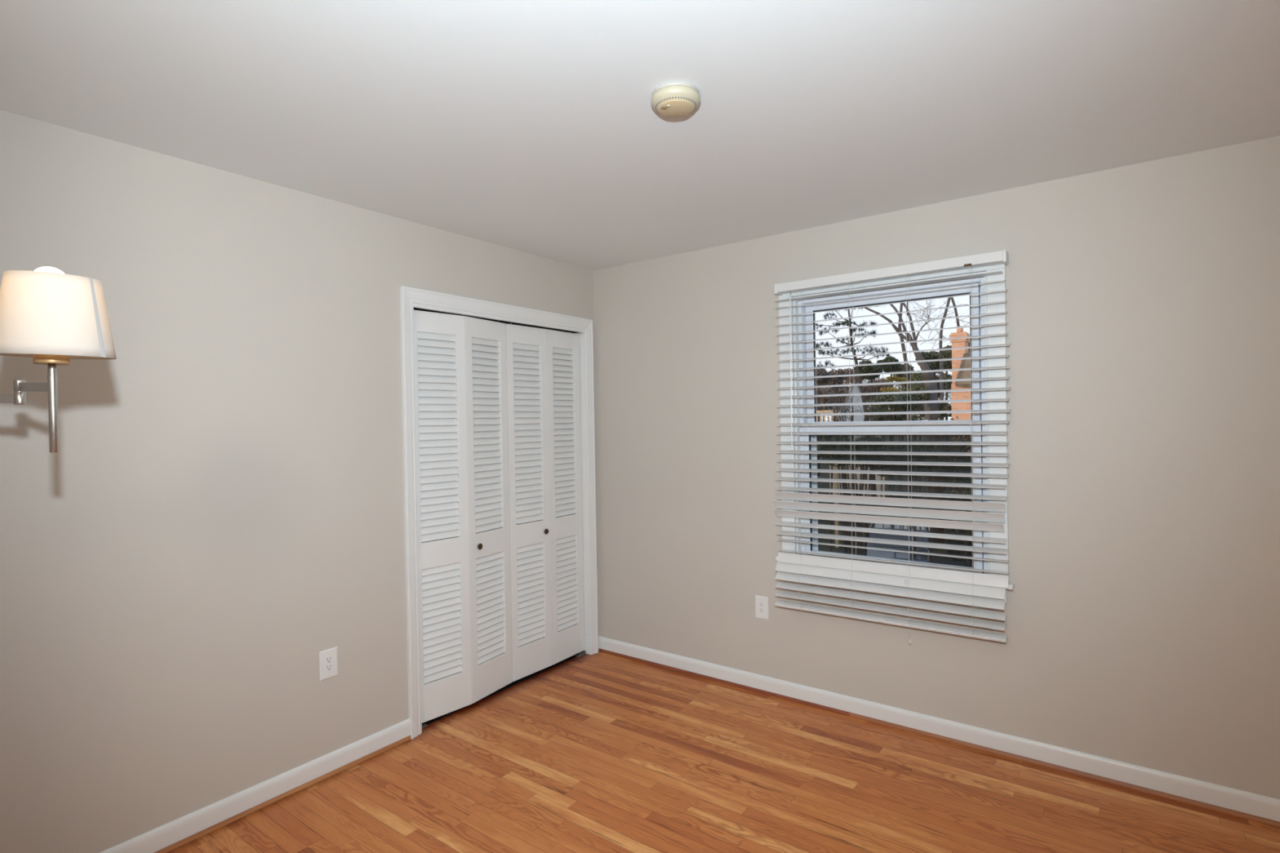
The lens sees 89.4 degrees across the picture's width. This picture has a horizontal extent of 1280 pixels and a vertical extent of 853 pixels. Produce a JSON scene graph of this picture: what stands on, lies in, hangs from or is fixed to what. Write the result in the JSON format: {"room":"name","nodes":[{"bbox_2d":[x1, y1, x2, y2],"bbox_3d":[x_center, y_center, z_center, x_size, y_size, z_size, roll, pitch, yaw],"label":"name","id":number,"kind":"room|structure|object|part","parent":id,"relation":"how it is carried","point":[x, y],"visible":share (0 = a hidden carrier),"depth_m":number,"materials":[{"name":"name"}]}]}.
{"room":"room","nodes":[
{"label":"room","id":0,"kind":"room"},
{"bbox_2d":[0,110,599,852],"bbox_3d":[-1.603,0.261,2.451,0.120,2.440,4.300,-1,1,36],"label":"wall","id":1,"kind":"structure","parent":0,"point":[219,509],"depth_m":2.34,"materials":[{"name":"beige paint"}]},
{"bbox_2d":[99,718,410,852],"bbox_3d":[-1.646,1.427,2.266,0.014,0.074,1.909,-1,1,36],"label":"baseboard","id":2,"kind":"structure","parent":1,"relation":"attached to","point":[153,841],"depth_m":2.49,"materials":[{"name":"white paint"}]},
{"bbox_2d":[154,735,410,852],"bbox_3d":[-1.645,1.474,2.266,0.014,0.020,1.908,-1,1,36],"label":"trim","id":3,"kind":"structure","parent":1,"relation":"attached to","point":[172,846],"depth_m":2.54,"materials":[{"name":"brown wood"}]},
{"bbox_2d":[319,646,337,680],"bbox_3d":[-1.314,1.002,2.729,0.006,0.122,0.077,-1,1,36],"label":"electrical outlet","id":4,"kind":"object","parent":1,"relation":"attached to","point":[328,660],"visible":1,"depth_m":2.73,"materials":[{"name":"white plastic"}]},
{"bbox_2d":[324,654,333,672],"bbox_3d":[-1.312,1.002,2.728,0.003,0.067,0.034,-1,1,36],"label":"receptacle","id":5,"kind":"object","parent":4,"relation":"attached to","point":[328,658],"depth_m":2.73,"materials":[{"name":"white plastic"}]},
{"bbox_2d":[413,310,512,723],"bbox_3d":[-0.908,0.439,3.360,0.071,2.036,0.621,-1,1,36],"label":"door","id":6,"kind":"structure","parent":1,"relation":"in","point":[461,415],"depth_m":3.31,"materials":[{"name":"white paint"}]},
{"bbox_3d":[-0.843,0.631,3.400,0.013,0.033,0.033,-1,1,30],"label":"knob","id":7,"kind":"part","parent":6,"relation":"part of","materials":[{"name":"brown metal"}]},
{"bbox_2d":[413,307,578,333],"bbox_3d":[-0.760,-0.590,3.605,0.055,0.012,1.235,-1,1,36],"label":"trim","id":8,"kind":"structure","parent":1,"relation":"attached to","point":[415,308],"depth_m":3.58,"materials":[{"name":"metal"}]},
{"bbox_2d":[400,285,598,739],"bbox_3d":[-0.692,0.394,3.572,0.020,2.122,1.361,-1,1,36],"label":"trim","id":9,"kind":"structure","parent":1,"relation":"attached to","point":[409,295],"depth_m":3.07,"materials":[{"name":"white paint"}]},
{"bbox_2d":[506,322,584,681],"bbox_3d":[-0.552,0.428,3.862,0.051,2.036,0.604,-1,1,36],"label":"door","id":10,"kind":"structure","parent":1,"relation":"in","point":[544,413],"depth_m":3.83,"materials":[{"name":"white paint"}]},
{"bbox_2d":[413,309,515,378],"bbox_3d":[-1.150,0.241,3.744,0.680,2.440,1.680,-1,1,36],"label":"wall","id":11,"kind":"structure","parent":0,"point":[414,309],"depth_m":4.31,"materials":[{"name":"white paint"}]},
{"bbox_2d":[422,652,582,724],"bbox_3d":[-1.044,1.459,3.743,0.674,0.001,1.600,-1,1,36],"label":"floor","id":12,"kind":"structure","parent":0,"point":[530,676],"depth_m":3.66,"materials":[{"name":"wood"}]},
{"bbox_2d":[0,0,1279,271],"bbox_3d":[-0.271,-1.032,1.476,4.800,0.120,4.550,-1,1,36],"label":"ceiling","id":13,"kind":"structure","parent":0,"point":[531,126],"depth_m":1.92,"materials":[{"name":"paint"}]},
{"bbox_2d":[651,82,700,117],"bbox_3d":[0.105,-0.957,1.907,0.146,0.049,0.146,-1,1,36],"label":"smoke detector","id":14,"kind":"object","parent":13,"relation":"attached to","point":[673,100],"visible":1,"depth_m":1.87,"materials":[{"name":"beige plastic"}]},
{"bbox_2d":[166,651,1279,852],"bbox_3d":[-0.300,1.469,1.491,4.700,0.001,4.347,-1,1,36],"label":"floor","id":15,"kind":"structure","parent":0,"point":[600,752],"depth_m":2.55,"materials":[{"name":"brown wood"}]},
{"bbox_2d":[574,650,586,657],"bbox_3d":[-0.379,1.436,4.088,0.030,0.017,0.076,-1,1,36],"label":"bracket","id":16,"kind":"object","parent":15,"relation":"on","point":[584,652],"visible":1,"depth_m":4.09,"materials":[{"name":"metal"}]},
{"bbox_3d":[-0.379,1.444,4.088,0.030,0.002,0.075,-1,1,36],"label":"plate","id":17,"kind":"part","parent":16,"relation":"part of","materials":[{"name":"metal"}]},
{"bbox_2d":[517,135,1279,799],"bbox_3d":[1.052,0.209,3.262,4.800,2.440,0.150,-1,1,36],"label":"wall","id":18,"kind":"structure","parent":0,"point":[1142,609],"depth_m":2.67,"materials":[{"name":"beige paint"}]},
{"bbox_2d":[598,648,849,715],"bbox_3d":[0.389,1.427,3.674,1.614,0.020,0.014,-1,1,36],"label":"trim","id":19,"kind":"structure","parent":18,"relation":"attached to","point":[768,693],"depth_m":3.58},
{"bbox_2d":[755,595,768,620],"bbox_3d":[0.654,0.974,3.474,0.077,0.122,0.006,-1,1,36],"label":"electrical outlet","id":20,"kind":"object","parent":18,"relation":"attached to","point":[761,602],"visible":1,"depth_m":3.47,"materials":[{"name":"white plastic"}]},
{"bbox_2d":[758,600,764,614],"bbox_3d":[0.653,0.974,3.472,0.034,0.067,0.003,-1,1,36],"label":"receptacle","id":21,"kind":"object","parent":20,"relation":"attached to","point":[761,603],"depth_m":3.47,"materials":[{"name":"white plastic"}]},
{"bbox_2d":[792,271,989,574],"bbox_3d":[1.206,0.004,3.144,0.896,1.358,0.150,-1,1,36],"label":"window","id":22,"kind":"structure","parent":18,"relation":"in","point":[978,288],"depth_m":3.17,"materials":[{"name":"white paint"}]},
{"bbox_3d":[1.249,0.319,3.200,0.800,0.675,0.010,-1,1,36],"label":"screen frame","id":23,"kind":"part","parent":22,"relation":"part of","materials":[{"name":"white plastic"}]},
{"bbox_2d":[773,249,1011,644],"bbox_3d":[1.123,0.127,3.027,1.072,1.722,0.104,-1,1,36],"label":"window blind","id":24,"kind":"object","parent":22,"relation":"attached to","point":[908,576],"visible":1,"depth_m":2.98,"materials":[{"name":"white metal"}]},
{"bbox_3d":[0.808,0.115,3.252,0.004,1.598,0.081,-1,1,36],"label":"ladder cord","id":25,"kind":"part","parent":24,"relation":"part of","materials":[{"name":"white fabric"}]},
{"bbox_3d":[1.016,0.112,3.100,0.004,1.596,0.081,-1,1,36],"label":"ladder cord","id":26,"kind":"part","parent":24,"relation":"part of","materials":[{"name":"white fabric"}]},
{"bbox_3d":[1.126,0.901,3.028,1.038,0.033,0.050,-1,1,36],"label":"rail","id":27,"kind":"part","parent":24,"relation":"part of","materials":[{"name":"white plastic"}]},
{"bbox_3d":[1.226,0.109,2.946,0.004,1.594,0.081,-1,1,36],"label":"ladder cord","id":28,"kind":"part","parent":24,"relation":"part of","materials":[{"name":"white fabric"}]},
{"bbox_3d":[1.435,0.106,2.792,0.004,1.592,0.081,-1,1,36],"label":"ladder cord","id":29,"kind":"part","parent":24,"relation":"part of","materials":[{"name":"white fabric"}]},
{"bbox_3d":[1.211,-0.319,3.167,0.815,0.643,0.035,-1,1,36],"label":"sash","id":30,"kind":"part","parent":22,"relation":"part of","materials":[{"name":"white plastic"}]},
{"bbox_3d":[1.194,0.323,3.141,0.840,0.679,0.036,-1,1,36],"label":"sash","id":31,"kind":"part","parent":22,"relation":"part of","materials":[{"name":"white plastic"}]},
{"bbox_2d":[778,263,1008,582],"bbox_3d":[1.155,-0.032,3.076,1.036,1.409,0.018,-1,1,36],"label":"trim","id":32,"kind":"structure","parent":18,"relation":"attached to","point":[998,286],"depth_m":2.80,"materials":[{"name":"white paint"}]},
{"bbox_2d":[775,555,1014,590],"bbox_3d":[1.167,0.683,3.082,1.076,0.022,0.101,-1,1,36],"label":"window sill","id":33,"kind":"structure","parent":18,"relation":"in","point":[1011,585],"depth_m":2.74,"materials":[{"name":"white paint"}]},
{"bbox_2d":[787,572,1007,603],"bbox_3d":[1.169,0.729,3.085,1.020,0.070,0.014,-1,1,36],"label":"trim","id":34,"kind":"structure","parent":18,"relation":"attached to","point":[1006,601],"depth_m":2.94,"materials":[{"name":"white paint"}]},
{"bbox_2d":[598,635,1279,822],"bbox_3d":[1.304,1.371,3.000,3.900,0.074,0.014,-1,1,36],"label":"baseboard","id":35,"kind":"structure","parent":18,"relation":"attached to","point":[1267,807],"depth_m":2.83,"materials":[{"name":"white paint"}]},
{"bbox_2d":[849,712,1279,827],"bbox_3d":[1.958,1.413,2.521,2.280,0.020,0.014,-1,1,36],"label":"trim","id":36,"kind":"structure","parent":18,"relation":"attached to","point":[1216,808],"depth_m":2.63,"materials":[{"name":"brown wood"}]},
{"bbox_3d":[-1.947,0.284,0.657,1.450,2.440,1.000,-1,1,36],"label":"wall","id":37,"kind":"structure","parent":0,"visible":0},
{"bbox_2d":[0,266,116,452],"bbox_3d":[-1.464,-0.125,1.271,0.838,0.360,0.221,-1,1,-1],"label":"lamp","id":38,"kind":"object","parent":37,"relation":"attached to","point":[49,316],"visible":1,"depth_m":1.21,"materials":[{"name":"white fabric"}]},
{"bbox_3d":[-1.570,-0.055,1.295,0.526,0.019,0.007,-1,1,-18],"label":"arm","id":39,"kind":"part","parent":38,"relation":"part of","materials":[{"name":"silver metal"}]},
{"bbox_3d":[-1.232,-0.081,1.317,0.211,0.028,0.007,-1,1,34],"label":"arm","id":40,"kind":"part","parent":38,"relation":"part of","materials":[{"name":"silver metal"}]},
{"bbox_3d":[-1.147,-0.242,1.257,0.055,0.136,0.055,-1,1,36],"label":"bulb","id":41,"kind":"part","parent":38,"relation":"part of","materials":[{"name":"white glass"}]},
{"bbox_2d":[32,354,70,364],"bbox_3d":[-1.145,-0.150,1.258,0.054,0.057,0.054,-1,1,36],"label":"socket","id":42,"kind":"object","parent":38,"relation":"attached to","point":[42,359],"depth_m":1.24,"materials":[{"name":"gold metal"}]},
{"bbox_3d":[-1.136,-0.212,1.255,0.183,0.153,0.183,3,3,36],"label":"lamp shade","id":43,"kind":"part","parent":38,"relation":"part of","materials":[{"name":"white fabric"}]},
{"label":"outside","id":44,"kind":"structure","parent":0,"visible":0},
{"label":"ground","id":45,"kind":"structure","parent":44,"visible":0},
{"bbox_2d":[816,368,832,422],"bbox_3d":[14.755,-0.349,52.696,1.960,8.943,3.062,-1,1,36],"label":"leafless tree","id":46,"kind":"object","parent":45,"relation":"on","point":[820,381],"visible":0.58,"depth_m":52.47,"materials":[{"name":"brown plant"}]},
{"bbox_3d":[14.694,-4.036,52.660,1.960,1.566,3.062,-1,1,36],"label":"crown","id":47,"kind":"part","parent":46,"relation":"part of","materials":[{"name":"plant"}]},
{"bbox_2d":[816,386,836,422],"bbox_3d":[18.753,-0.174,67.202,3.351,8.179,2.926,-1,1,36],"label":"leafless tree","id":48,"kind":"object","parent":45,"relation":"on","point":[822,401],"visible":0.49,"depth_m":66.58,"materials":[{"name":"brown plant"}]},
{"bbox_3d":[18.711,-2.708,67.177,3.351,3.111,2.926,-1,1,36],"label":"crown","id":49,"kind":"part","parent":48,"relation":"part of","materials":[{"name":"plant"}]},
{"bbox_2d":[816,409,836,422],"bbox_3d":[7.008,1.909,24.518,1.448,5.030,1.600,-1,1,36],"label":"picket fence","id":50,"kind":"object","parent":45,"relation":"on","point":[817,411],"visible":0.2,"depth_m":23.73,"materials":[{"name":"beige paint"}]},
{"bbox_3d":[6.559,-0.248,23.933,1.448,0.690,0.060,-1,1,36],"label":"rail","id":51,"kind":"part","parent":50,"relation":"part of","materials":[{"name":"beige paint"}]},
{"bbox_2d":[826,368,848,416],"bbox_3d":[17.849,-0.689,59.249,2.431,9.394,2.758,-1,1,36],"label":"leafless tree","id":52,"kind":"object","parent":45,"relation":"on","point":[836,380],"visible":0.56,"depth_m":58.69,"materials":[{"name":"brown plant"}]},
{"bbox_3d":[17.788,-4.408,59.212,2.431,1.955,2.758,-1,1,36],"label":"crown","id":53,"kind":"part","parent":52,"relation":"part of","materials":[{"name":"plant"}]},
{"bbox_2d":[827,382,849,403],"bbox_3d":[22.922,-0.662,72.740,3.813,8.910,2.416,-1,1,-7],"label":"leafless tree","id":54,"kind":"object","parent":45,"relation":"on","point":[846,388],"visible":0.39,"depth_m":72.20,"materials":[{"name":"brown plant"}]},
{"bbox_2d":[829,380,851,412],"bbox_3d":[30.307,-2.175,97.046,6.266,11.218,5.088,-1,1,36],"label":"tree","id":55,"kind":"object","parent":45,"relation":"on","point":[844,380],"visible":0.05,"depth_m":95.91,"materials":[{"name":"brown plant"}]},
{"bbox_2d":[815,307,892,421],"bbox_3d":[9.496,-0.924,29.269,4.194,10.738,3.273,-1,1,36],"label":"pine tree","id":56,"kind":"object","parent":45,"relation":"on","point":[847,322],"visible":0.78,"depth_m":28.94,"materials":[{"name":"green plant"}]},
{"bbox_2d":[837,379,870,421],"bbox_3d":[13.033,0.720,39.195,3.200,6.925,4.800,-1,1,16],"label":"gabled house","id":57,"kind":"structure","parent":45,"relation":"on","point":[854,389],"depth_m":37.01,"materials":[{"name":"grey"}]},
{"bbox_2d":[844,368,863,383],"bbox_3d":[26.250,-1.792,79.202,2.864,10.934,2.667,-1,1,36],"label":"leafless tree","id":58,"kind":"object","parent":45,"relation":"on","point":[851,380],"visible":0.42,"depth_m":78.59,"materials":[{"name":"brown plant"}]},
{"bbox_2d":[816,388,892,422],"bbox_3d":[5.879,1.606,18.248,2.928,5.804,1.227,0,1,43],"label":"leafless shrub","id":59,"kind":"object","parent":45,"relation":"on","point":[846,410],"visible":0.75,"depth_m":18.16,"materials":[{"name":"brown plant"}]},
{"bbox_2d":[853,360,882,407],"bbox_3d":[15.999,-0.232,45.138,1.905,8.818,2.256,-1,1,36],"label":"broad tree","id":60,"kind":"object","parent":45,"relation":"on","point":[873,368],"visible":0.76,"depth_m":44.55,"materials":[{"name":"green plant"}]},
{"bbox_3d":[15.938,-3.924,45.101,1.905,1.432,2.256,-1,1,36],"label":"crown","id":61,"kind":"part","parent":60,"relation":"part of","materials":[{"name":"green plant"}]},
{"bbox_2d":[857,375,885,405],"bbox_3d":[37.278,-2.668,103.261,5.843,11.855,4.981,-1,1,36],"label":"tree","id":62,"kind":"object","parent":45,"relation":"on","point":[865,382],"visible":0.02,"depth_m":103.28,"materials":[{"name":"green plant"}]},
{"bbox_2d":[862,377,893,401],"bbox_3d":[21.600,-0.315,59.190,2.576,8.526,2.952,-1,1,-31],"label":"broad tree","id":63,"kind":"object","parent":45,"relation":"on","point":[876,388],"visible":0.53,"depth_m":58.60,"materials":[{"name":"green plant"}]},
{"bbox_2d":[880,386,898,408],"bbox_3d":[11.721,1.269,30.248,0.703,6.245,1.977,-1,1,36],"label":"shrub","id":64,"kind":"object","parent":45,"relation":"on","point":[883,389],"visible":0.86,"depth_m":30.04,"materials":[{"name":"green plant"}]},
{"bbox_3d":[11.672,-1.722,30.218,0.703,0.261,1.977,-1,1,36],"label":"crown","id":65,"kind":"part","parent":64,"relation":"part of","materials":[{"name":"yellow plant"}]},
{"bbox_2d":[876,355,902,388],"bbox_3d":[19.844,-0.787,51.356,1.641,9.680,2.720,-1,1,36],"label":"broad tree","id":66,"kind":"object","parent":45,"relation":"on","point":[886,367],"visible":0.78,"depth_m":51.20,"materials":[{"name":"green plant"}]},
{"bbox_3d":[19.776,-4.934,51.316,1.641,1.385,2.720,-1,1,36],"label":"crown","id":67,"kind":"part","parent":66,"relation":"part of","materials":[{"name":"green plant"}]},
{"bbox_2d":[863,407,918,421],"bbox_3d":[11.759,1.698,29.553,2.492,5.400,2.648,-1,1,36],"label":"evergreen shrub","id":68,"kind":"object","parent":45,"relation":"on","point":[903,416],"visible":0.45,"depth_m":29.00,"materials":[{"name":"green plant"}]},
{"bbox_2d":[870,390,920,421],"bbox_3d":[8.686,1.638,22.165,1.554,5.764,2.423,-1,1,36],"label":"evergreen shrub","id":69,"kind":"object","parent":45,"relation":"on","point":[902,397],"visible":0.7,"depth_m":21.91,"materials":[{"name":"green plant"}]},
{"bbox_2d":[883,375,909,391],"bbox_3d":[12.659,0.924,31.839,0.925,6.874,2.279,-1,1,36],"label":"shrub","id":70,"kind":"object","parent":45,"relation":"on","point":[891,379],"visible":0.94,"depth_m":31.29,"materials":[{"name":"green plant"}]},
{"bbox_3d":[12.606,-2.314,31.807,0.925,0.398,2.279,-1,1,36],"label":"crown","id":71,"kind":"part","parent":70,"relation":"part of","materials":[{"name":"yellow plant"}]},
{"bbox_2d":[841,299,963,420],"bbox_3d":[10.170,-0.745,25.427,5.301,10.428,2.007,-1,1,36],"label":"bare tree","id":72,"kind":"object","parent":45,"relation":"on","point":[923,366],"visible":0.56,"depth_m":24.61,"materials":[{"name":"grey plant"}]},
{"bbox_2d":[892,363,914,390],"bbox_3d":[26.244,-1.267,64.010,2.162,10.182,3.206,-1,1,36],"label":"broad tree","id":73,"kind":"object","parent":45,"relation":"on","point":[911,367],"visible":0.27,"depth_m":63.33,"materials":[{"name":"green plant"}]},
{"bbox_3d":[26.177,-5.395,63.970,2.162,1.923,3.206,-1,1,36],"label":"crown","id":74,"kind":"part","parent":73,"relation":"part of","materials":[{"name":"green plant"}]},
{"bbox_2d":[892,383,919,390],"bbox_3d":[44.652,-2.989,108.523,7.556,12.155,4.555,-1,1,36],"label":"tree","id":75,"kind":"object","parent":45,"relation":"on","point":[895,387],"visible":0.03,"depth_m":108.63,"materials":[{"name":"green plant"}]},
{"bbox_2d":[901,369,924,420],"bbox_3d":[23.324,-0.489,55.230,2.057,8.895,2.750,-1,1,1],"label":"broad tree","id":76,"kind":"object","parent":45,"relation":"on","point":[914,376],"visible":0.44,"depth_m":54.12,"materials":[{"name":"green plant"}]},
{"bbox_3d":[23.266,-4.070,55.195,2.057,1.733,2.751,-1,1,1],"label":"crown","id":77,"kind":"part","parent":76,"relation":"part of","materials":[{"name":"green plant"}]},
{"bbox_2d":[897,382,940,420],"bbox_3d":[10.357,1.421,24.096,1.358,6.106,2.511,-1,1,36],"label":"evergreen shrub","id":78,"kind":"object","parent":45,"relation":"on","point":[924,396],"visible":0.33,"depth_m":23.51,"materials":[{"name":"green plant"}]},
{"bbox_3d":[10.314,-1.190,24.071,1.358,0.883,2.511,-1,1,36],"label":"crown","id":79,"kind":"part","parent":78,"relation":"part of","materials":[{"name":"green plant"}]},
{"bbox_2d":[915,351,946,380],"bbox_3d":[17.049,-0.119,37.510,1.628,8.707,2.365,-1,1,36],"label":"broad tree","id":80,"kind":"object","parent":45,"relation":"on","point":[926,355],"visible":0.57,"depth_m":36.82,"materials":[{"name":"green plant"}]},
{"bbox_2d":[913,402,951,420],"bbox_3d":[11.971,1.546,26.357,1.755,5.759,2.872,-1,1,30],"label":"evergreen shrub","id":81,"kind":"object","parent":45,"relation":"on","point":[941,406],"visible":0.18,"depth_m":25.50,"materials":[{"name":"green plant"}]},
{"bbox_2d":[918,369,951,399],"bbox_3d":[52.543,-3.719,114.066,8.244,13.247,5.123,-1,1,36],"label":"tree","id":82,"kind":"object","parent":45,"relation":"on","point":[948,393],"visible":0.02,"depth_m":113.70,"materials":[{"name":"green plant"}]},
{"bbox_2d":[920,373,951,420],"bbox_3d":[22.376,0.011,48.380,2.749,8.059,2.529,-1,1,16],"label":"broad tree","id":83,"kind":"object","parent":45,"relation":"on","point":[949,376],"visible":0.2,"depth_m":47.64,"materials":[{"name":"green plant"}]},
{"bbox_3d":[22.325,-3.136,48.350,2.749,1.763,2.529,-1,1,16],"label":"crown","id":84,"kind":"part","parent":83,"relation":"part of","materials":[{"name":"green plant"}]},
{"bbox_2d":[903,295,969,420],"bbox_3d":[15.782,-1.888,33.230,4.469,12.367,4.223,-1,1,8],"label":"bare tree","id":85,"kind":"object","parent":45,"relation":"on","point":[941,362],"visible":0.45,"depth_m":33.33,"materials":[{"name":"grey plant"}]},
{"bbox_2d":[942,344,951,420],"bbox_3d":[20.186,-0.598,42.453,1.307,9.464,2.455,-1,1,36],"label":"broad tree","id":86,"kind":"object","parent":45,"relation":"on","point":[948,354],"visible":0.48,"depth_m":41.84,"materials":[{"name":"green plant"}]},
{"bbox_3d":[20.123,-4.440,42.416,1.307,1.778,2.455,-1,1,36],"label":"crown","id":87,"kind":"part","parent":86,"relation":"part of","materials":[{"name":"green plant"}]},
{"bbox_2d":[949,328,970,420],"bbox_3d":[15.866,0.455,21.331,9.060,7.712,7.200,-1,1,36],"label":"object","id":88,"kind":"object","parent":45,"relation":"on","point":[957,343],"visible":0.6,"depth_m":21.10,"materials":[{"name":"orange brick"}]},
{"bbox_2d":[956,328,963,332],"bbox_3d":[10.619,-3.207,21.444,0.200,0.220,0.200,-1,1,36],"label":"chimney pot","id":89,"kind":"object","parent":88,"relation":"on","point":[958,330],"depth_m":21.36,"materials":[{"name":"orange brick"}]}
]}

